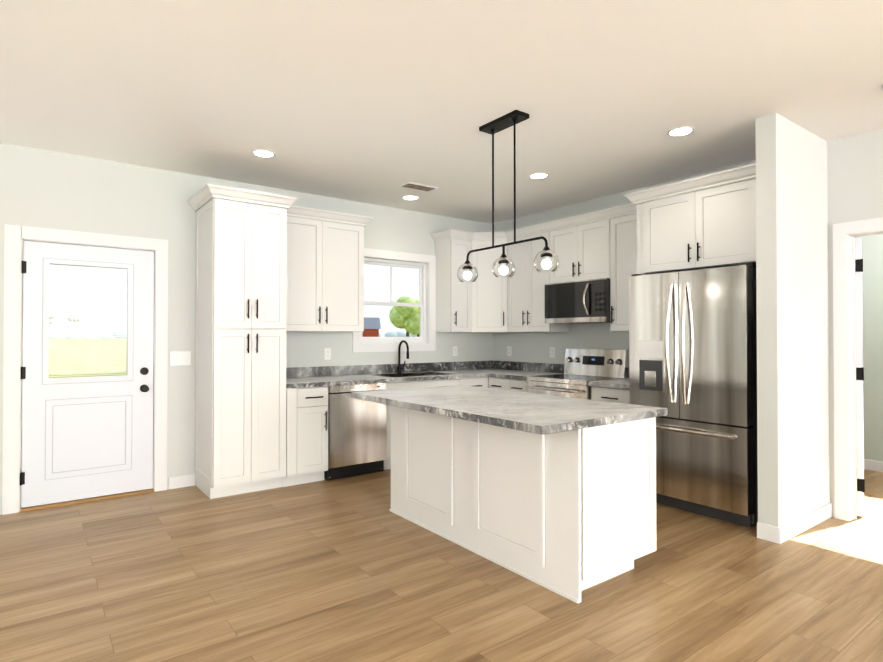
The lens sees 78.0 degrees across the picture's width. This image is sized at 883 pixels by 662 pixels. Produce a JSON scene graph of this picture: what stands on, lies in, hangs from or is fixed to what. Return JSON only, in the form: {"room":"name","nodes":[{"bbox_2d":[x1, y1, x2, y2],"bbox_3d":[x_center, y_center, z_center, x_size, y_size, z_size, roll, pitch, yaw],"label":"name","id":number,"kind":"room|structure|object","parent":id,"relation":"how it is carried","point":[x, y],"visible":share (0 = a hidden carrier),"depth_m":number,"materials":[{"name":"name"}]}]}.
{"room":"kitchen","nodes":[
{"label":"kitchen","id":0,"kind":"room"},
{"bbox_2d":[0,143,491,514],"bbox_3d":[-2.432,-0.013,4.762,7.840,2.766,0.120,0,-1,-37],"label":"wall","id":1,"kind":"structure","parent":0,"point":[39,188],"depth_m":4.77,"materials":[{"name":"grey paint"}]},
{"bbox_2d":[2,224,167,514],"bbox_3d":[-2.860,0.288,4.446,1.107,2.158,0.172,0,-1,-37],"label":"door frame","id":2,"kind":"structure","parent":1,"relation":"attached to","point":[12,366],"depth_m":4.18,"materials":[{"name":"white wood"}]},
{"bbox_2d":[20,240,153,507],"bbox_3d":[-2.820,0.328,4.388,0.901,2.029,0.121,0,-1,-37],"label":"entry door","id":3,"kind":"structure","parent":1,"relation":"in","point":[85,437],"depth_m":4.38,"materials":[{"name":"white"}]},
{"bbox_2d":[170,351,190,365],"bbox_3d":[-2.289,0.240,4.782,0.165,0.122,0.014,0,-1,-37],"label":"light switch","id":4,"kind":"object","parent":1,"relation":"attached to","point":[180,357],"visible":1,"depth_m":4.78,"materials":[{"name":"white plastic"}]},
{"bbox_2d":[324,348,330,359],"bbox_3d":[-1.174,0.236,5.615,0.072,0.118,0.008,0,-1,-37],"label":"electrical outlet","id":5,"kind":"object","parent":1,"relation":"attached to","point":[327,353],"visible":1,"depth_m":5.61,"materials":[{"name":"white plastic"}]},
{"bbox_2d":[286,205,372,331],"bbox_3d":[-1.198,-0.574,5.367,0.977,1.156,0.388,0,-1,-37],"label":"upper cabinet","id":6,"kind":"object","parent":1,"relation":"attached to","point":[325,275],"visible":0.9,"depth_m":5.26,"materials":[{"name":"white wood"}]},
{"bbox_2d":[352,248,435,351],"bbox_3d":[-0.540,-0.330,6.152,1.080,1.120,0.124,0,-1,-37],"label":"kitchen window","id":7,"kind":"structure","parent":1,"relation":"in","point":[421,304],"depth_m":6.26,"materials":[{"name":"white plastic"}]},
{"bbox_2d":[434,229,469,332],"bbox_3d":[0.172,-0.563,6.401,0.351,1.156,0.365,0,-1,-37],"label":"upper cabinet","id":8,"kind":"object","parent":1,"relation":"attached to","point":[452,295],"depth_m":6.28,"materials":[{"name":"white wood"}]},
{"bbox_2d":[453,346,456,355],"bbox_3d":[0.165,0.246,6.611,0.072,0.118,0.008,0,-1,-37],"label":"electrical outlet","id":9,"kind":"object","parent":1,"relation":"attached to","point":[454,350],"visible":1,"depth_m":6.61,"materials":[{"name":"white plastic"}]},
{"bbox_2d":[0,468,882,661],"bbox_3d":[1.968,1.350,0.468,9.790,0.050,12.240,0,-1,-37],"label":"floor","id":10,"kind":"structure","parent":0,"point":[352,569],"depth_m":2.83,"materials":[{"name":"brown wood"}]},
{"bbox_2d":[188,183,296,498],"bbox_3d":[-1.750,0.106,4.771,0.740,2.528,0.673,0,-1,-37],"label":"pantry","id":11,"kind":"object","parent":10,"relation":"on","point":[240,349],"visible":1,"depth_m":4.55,"materials":[{"name":"white wood"}]},
{"bbox_2d":[283,386,327,486],"bbox_3d":[-1.354,0.936,5.068,0.388,0.874,0.655,0,-1,-37],"label":"base cabinet","id":12,"kind":"object","parent":10,"relation":"on","point":[306,434],"visible":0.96,"depth_m":4.84,"materials":[{"name":"white wood"}]},
{"bbox_2d":[324,383,386,480],"bbox_3d":[-0.957,0.939,5.370,0.598,0.867,0.611,0,-1,-37],"label":"dishwasher","id":13,"kind":"object","parent":10,"relation":"on","point":[357,436],"visible":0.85,"depth_m":5.11,"materials":[{"name":"grey metal"}]},
{"bbox_2d":[420,377,487,387],"bbox_3d":[0.181,0.948,6.195,0.487,0.874,0.680,0,-1,-37],"label":"base cabinet","id":14,"kind":"object","parent":10,"relation":"on","point":[478,381],"depth_m":5.85,"materials":[{"name":"white wood"}]},
{"bbox_2d":[488,377,528,391],"bbox_3d":[0.933,0.946,6.023,0.680,0.874,0.658,0,-1,-37],"label":"base cabinet","id":15,"kind":"object","parent":10,"relation":"on","point":[505,384],"depth_m":5.86,"materials":[{"name":"white wood"}]},
{"bbox_2d":[286,360,497,387],"bbox_3d":[-0.331,0.436,5.835,2.939,0.142,0.656,0,-1,-37],"label":"countertop","id":16,"kind":"structure","parent":15,"relation":"on","point":[304,377],"depth_m":5.68,"materials":[{"name":"grey stone"}]},
{"bbox_2d":[397,340,408,372],"bbox_3d":[-0.405,0.285,6.005,0.096,0.366,0.212,0,-1,-37],"label":"faucet","id":17,"kind":"object","parent":16,"relation":"on","point":[407,356],"visible":1,"depth_m":6.04,"materials":[{"name":"black metal"}]},
{"bbox_2d":[373,372,452,377],"bbox_3d":[-0.301,0.561,5.830,0.804,0.196,0.474,0,-1,-37],"label":"sink","id":18,"kind":"object","parent":16,"relation":"in","point":[394,375],"visible":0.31,"depth_m":5.99,"materials":[{"name":"metal"}]},
{"bbox_2d":[486,361,564,379],"bbox_3d":[0.959,0.438,6.011,0.659,0.142,0.600,0,-1,-37],"label":"countertop","id":19,"kind":"structure","parent":15,"relation":"on","point":[504,369],"depth_m":6.25,"materials":[{"name":"grey stone"}]},
{"bbox_2d":[390,406,656,603],"bbox_3d":[0.420,0.921,3.629,0.720,0.874,1.794,0,-1,-37],"label":"kitchen island","id":20,"kind":"object","parent":10,"relation":"on","point":[570,515],"visible":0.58,"depth_m":3.02,"materials":[{"name":"white wood"}]},
{"bbox_2d":[351,385,667,434],"bbox_3d":[0.309,0.463,3.537,1.030,0.040,1.880,0,-1,-37],"label":"island countertop","id":21,"kind":"structure","parent":20,"relation":"on","point":[541,414],"depth_m":3.13,"materials":[{"name":"grey stone"}]},
{"bbox_2d":[526,348,628,399],"bbox_3d":[1.326,0.781,5.431,0.713,1.192,0.752,0,-1,-37],"label":"range","id":22,"kind":"object","parent":10,"relation":"on","point":[582,367],"visible":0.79,"depth_m":5.42,"materials":[{"name":"metal"}]},
{"bbox_2d":[591,386,629,403],"bbox_3d":[1.732,0.935,4.971,0.655,0.874,0.456,0,-1,-37],"label":"base cabinet","id":23,"kind":"object","parent":10,"relation":"on","point":[616,395],"visible":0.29,"depth_m":4.80,"materials":[{"name":"white wood"}]},
{"bbox_2d":[588,378,629,388],"bbox_3d":[1.734,0.427,4.978,0.648,0.142,0.456,0,-1,-37],"label":"countertop","id":24,"kind":"structure","parent":23,"relation":"on","point":[620,383],"depth_m":4.83,"materials":[{"name":"grey stone"}]},
{"bbox_2d":[629,262,757,526],"bbox_3d":[2.087,0.450,4.287,0.852,1.830,0.915,0,-1,-37],"label":"refrigerator","id":25,"kind":"object","parent":10,"relation":"on","point":[693,351],"visible":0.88,"depth_m":3.97,"materials":[{"name":"grey metal"}]},
{"bbox_2d":[0,0,882,223],"bbox_3d":[1.968,-1.466,0.497,9.790,0.050,12.240,0,-1,-37],"label":"ceiling","id":26,"kind":"structure","parent":0,"point":[376,102],"depth_m":3.16,"materials":[{"name":"white paint"}]},
{"bbox_2d":[251,149,275,157],"bbox_3d":[-1.401,-1.398,4.297,0.190,0.005,0.190,0,-1,-37],"label":"recessed light","id":27,"kind":"object","parent":26,"relation":"in","point":[262,153],"visible":1,"depth_m":4.29,"materials":[{"name":"white plastic"}]},
{"bbox_2d":[401,195,419,199],"bbox_3d":[-0.322,-1.383,5.660,0.190,0.005,0.190,0,-1,-37],"label":"recessed light","id":28,"kind":"object","parent":26,"relation":"in","point":[409,197],"visible":0.98,"depth_m":5.64,"materials":[{"name":"white plastic"}]},
{"bbox_2d":[399,182,437,191],"bbox_3d":[-0.220,-1.385,5.247,0.340,0.010,0.165,0,-1,-37],"label":"ceiling vent","id":29,"kind":"object","parent":26,"relation":"in","point":[417,186],"visible":0.98,"depth_m":5.24,"materials":[{"name":"white"}]},
{"bbox_2d":[457,110,558,281],"bbox_3d":[0.415,-0.882,3.642,0.154,1.051,0.914,0,-1,-37],"label":"pendant light","id":30,"kind":"object","parent":26,"relation":"hanging from","point":[503,122],"visible":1,"depth_m":3.61,"materials":[{"name":"black metal"}]},
{"bbox_2d":[528,173,548,178],"bbox_3d":[0.873,-1.391,4.892,0.190,0.005,0.190,0,-1,-37],"label":"recessed light","id":31,"kind":"object","parent":26,"relation":"in","point":[538,175],"visible":0.96,"depth_m":4.87,"materials":[{"name":"white plastic"}]},
{"bbox_2d":[666,126,694,136],"bbox_3d":[1.683,-1.402,3.837,0.190,0.005,0.190,0,-1,-37],"label":"recessed light","id":32,"kind":"object","parent":26,"relation":"in","point":[680,131],"visible":1,"depth_m":3.83,"materials":[{"name":"white plastic"}]},
{"bbox_2d":[492,128,882,516],"bbox_3d":[4.318,-0.040,2.156,0.120,2.766,12.120,0,-1,-37],"label":"wall","id":33,"kind":"structure","parent":0,"point":[855,177],"depth_m":4.02,"materials":[{"name":"grey paint"}]},
{"bbox_2d":[470,231,525,332],"bbox_3d":[0.584,-0.562,6.517,0.670,1.156,0.670,0,-1,-37],"label":"upper cabinet","id":34,"kind":"object","parent":33,"relation":"attached to","point":[488,292],"depth_m":6.34,"materials":[{"name":"white wood"}]},
{"bbox_2d":[507,346,511,355],"bbox_3d":[0.837,0.248,6.725,0.008,0.118,0.072,0,-1,-37],"label":"electrical outlet","id":35,"kind":"object","parent":33,"relation":"attached to","point":[509,350],"visible":1,"depth_m":6.72,"materials":[{"name":"white plastic"}]},
{"bbox_2d":[506,231,529,332],"bbox_3d":[0.969,-0.520,6.254,0.365,1.068,0.433,0,-1,-37],"label":"upper cabinet","id":36,"kind":"object","parent":33,"relation":"attached to","point":[518,285],"depth_m":6.16,"materials":[{"name":"white wood"}]},
{"bbox_2d":[530,227,568,331],"bbox_3d":[1.178,-0.523,6.009,0.322,1.068,0.443,0,-1,-37],"label":"upper cabinet","id":37,"kind":"object","parent":33,"relation":"attached to","point":[538,280],"depth_m":5.91,"materials":[{"name":"white wood"}]},
{"bbox_2d":[550,347,554,357],"bbox_3d":[1.253,0.242,6.166,0.008,0.118,0.072,0,-1,-37],"label":"electrical outlet","id":38,"kind":"object","parent":33,"relation":"attached to","point":[552,352],"visible":1,"depth_m":6.16,"materials":[{"name":"white plastic"}]},
{"bbox_2d":[554,227,569,282],"bbox_3d":[1.405,-0.780,5.706,0.322,0.560,0.439,0,-1,-37],"label":"upper cabinet","id":39,"kind":"object","parent":33,"relation":"attached to","point":[561,236],"depth_m":5.65,"materials":[{"name":"white wood"}]},
{"bbox_2d":[570,219,609,280],"bbox_3d":[1.597,-0.783,5.448,0.322,0.560,0.438,0,-1,-37],"label":"upper cabinet","id":40,"kind":"object","parent":33,"relation":"attached to","point":[589,243],"depth_m":5.37,"materials":[{"name":"white wood"}]},
{"bbox_2d":[545,278,610,323],"bbox_3d":[1.449,-0.290,5.526,0.461,0.412,0.765,0,-1,-37],"label":"microwave","id":41,"kind":"object","parent":40,"relation":"attached to","point":[579,301],"visible":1,"depth_m":5.38,"materials":[{"name":"grey"}]},
{"bbox_2d":[610,211,633,330],"bbox_3d":[1.847,-0.532,5.110,0.322,1.068,0.518,0,-1,-37],"label":"upper cabinet","id":42,"kind":"object","parent":33,"relation":"attached to","point":[621,228],"depth_m":5.08,"materials":[{"name":"white wood"}]},
{"bbox_2d":[634,180,685,274],"bbox_3d":[2.065,-0.821,4.565,0.627,0.678,0.579,0,-1,-37],"label":"upper cabinet","id":43,"kind":"object","parent":33,"relation":"attached to","point":[659,225],"depth_m":4.43,"materials":[{"name":"white wood"}]},
{"bbox_2d":[833,217,882,520],"bbox_3d":[3.226,0.287,3.621,0.158,2.143,1.006,0,-1,-37],"label":"door frame","id":44,"kind":"structure","parent":33,"relation":"attached to","point":[845,234],"depth_m":3.94,"materials":[{"name":"white wood"}]},
{"bbox_2d":[855,237,864,516],"bbox_3d":[3.289,0.337,4.286,0.046,2.033,0.814,0,-1,37],"label":"interior door","id":45,"kind":"structure","parent":33,"relation":"in","point":[859,373],"depth_m":3.98,"materials":[{"name":"white wood"}]},
{"bbox_2d":[755,113,829,526],"bbox_3d":[2.469,-0.023,3.812,0.870,2.766,0.125,0,-1,-37],"label":"wall","id":46,"kind":"structure","parent":0,"point":[793,472],"depth_m":3.63,"materials":[{"name":"white paint"}]},
{"bbox_2d":[686,163,755,270],"bbox_3d":[2.347,-0.825,4.185,0.627,0.678,0.600,0,-1,-37],"label":"upper cabinet","id":47,"kind":"object","parent":46,"relation":"attached to","point":[711,227],"depth_m":4.03,"materials":[{"name":"white wood"}]},
{"bbox_2d":[775,503,831,543],"bbox_3d":[2.505,1.309,3.738,0.884,0.100,0.014,0,-1,-37],"label":"baseboard","id":48,"kind":"structure","parent":46,"relation":"attached to","point":[791,529],"depth_m":3.68,"materials":[{"name":"white wood"}]},
{"bbox_2d":[855,234,882,461],"bbox_3d":[5.847,-0.028,3.369,0.120,2.766,12.000,0,-1,-37],"label":"wall","id":49,"kind":"structure","parent":0,"point":[872,272],"depth_m":5.39,"materials":[{"name":"grey paint"}]},
{"bbox_2d":[856,458,882,471],"bbox_3d":[4.838,1.318,4.598,0.014,0.100,4.160,0,-1,-37],"label":"baseboard","id":50,"kind":"structure","parent":49,"relation":"attached to","point":[873,465],"depth_m":5.37,"materials":[{"name":"white wood"}]},
{"label":"outside","id":51,"kind":"structure","parent":0,"visible":0},
{"bbox_2d":[48,296,419,377],"bbox_3d":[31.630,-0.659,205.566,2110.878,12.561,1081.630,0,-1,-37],"label":"scenery","id":52,"kind":"structure","parent":51,"point":[92,355],"depth_m":61.73,"materials":[{"name":"green plant"}]}
]}

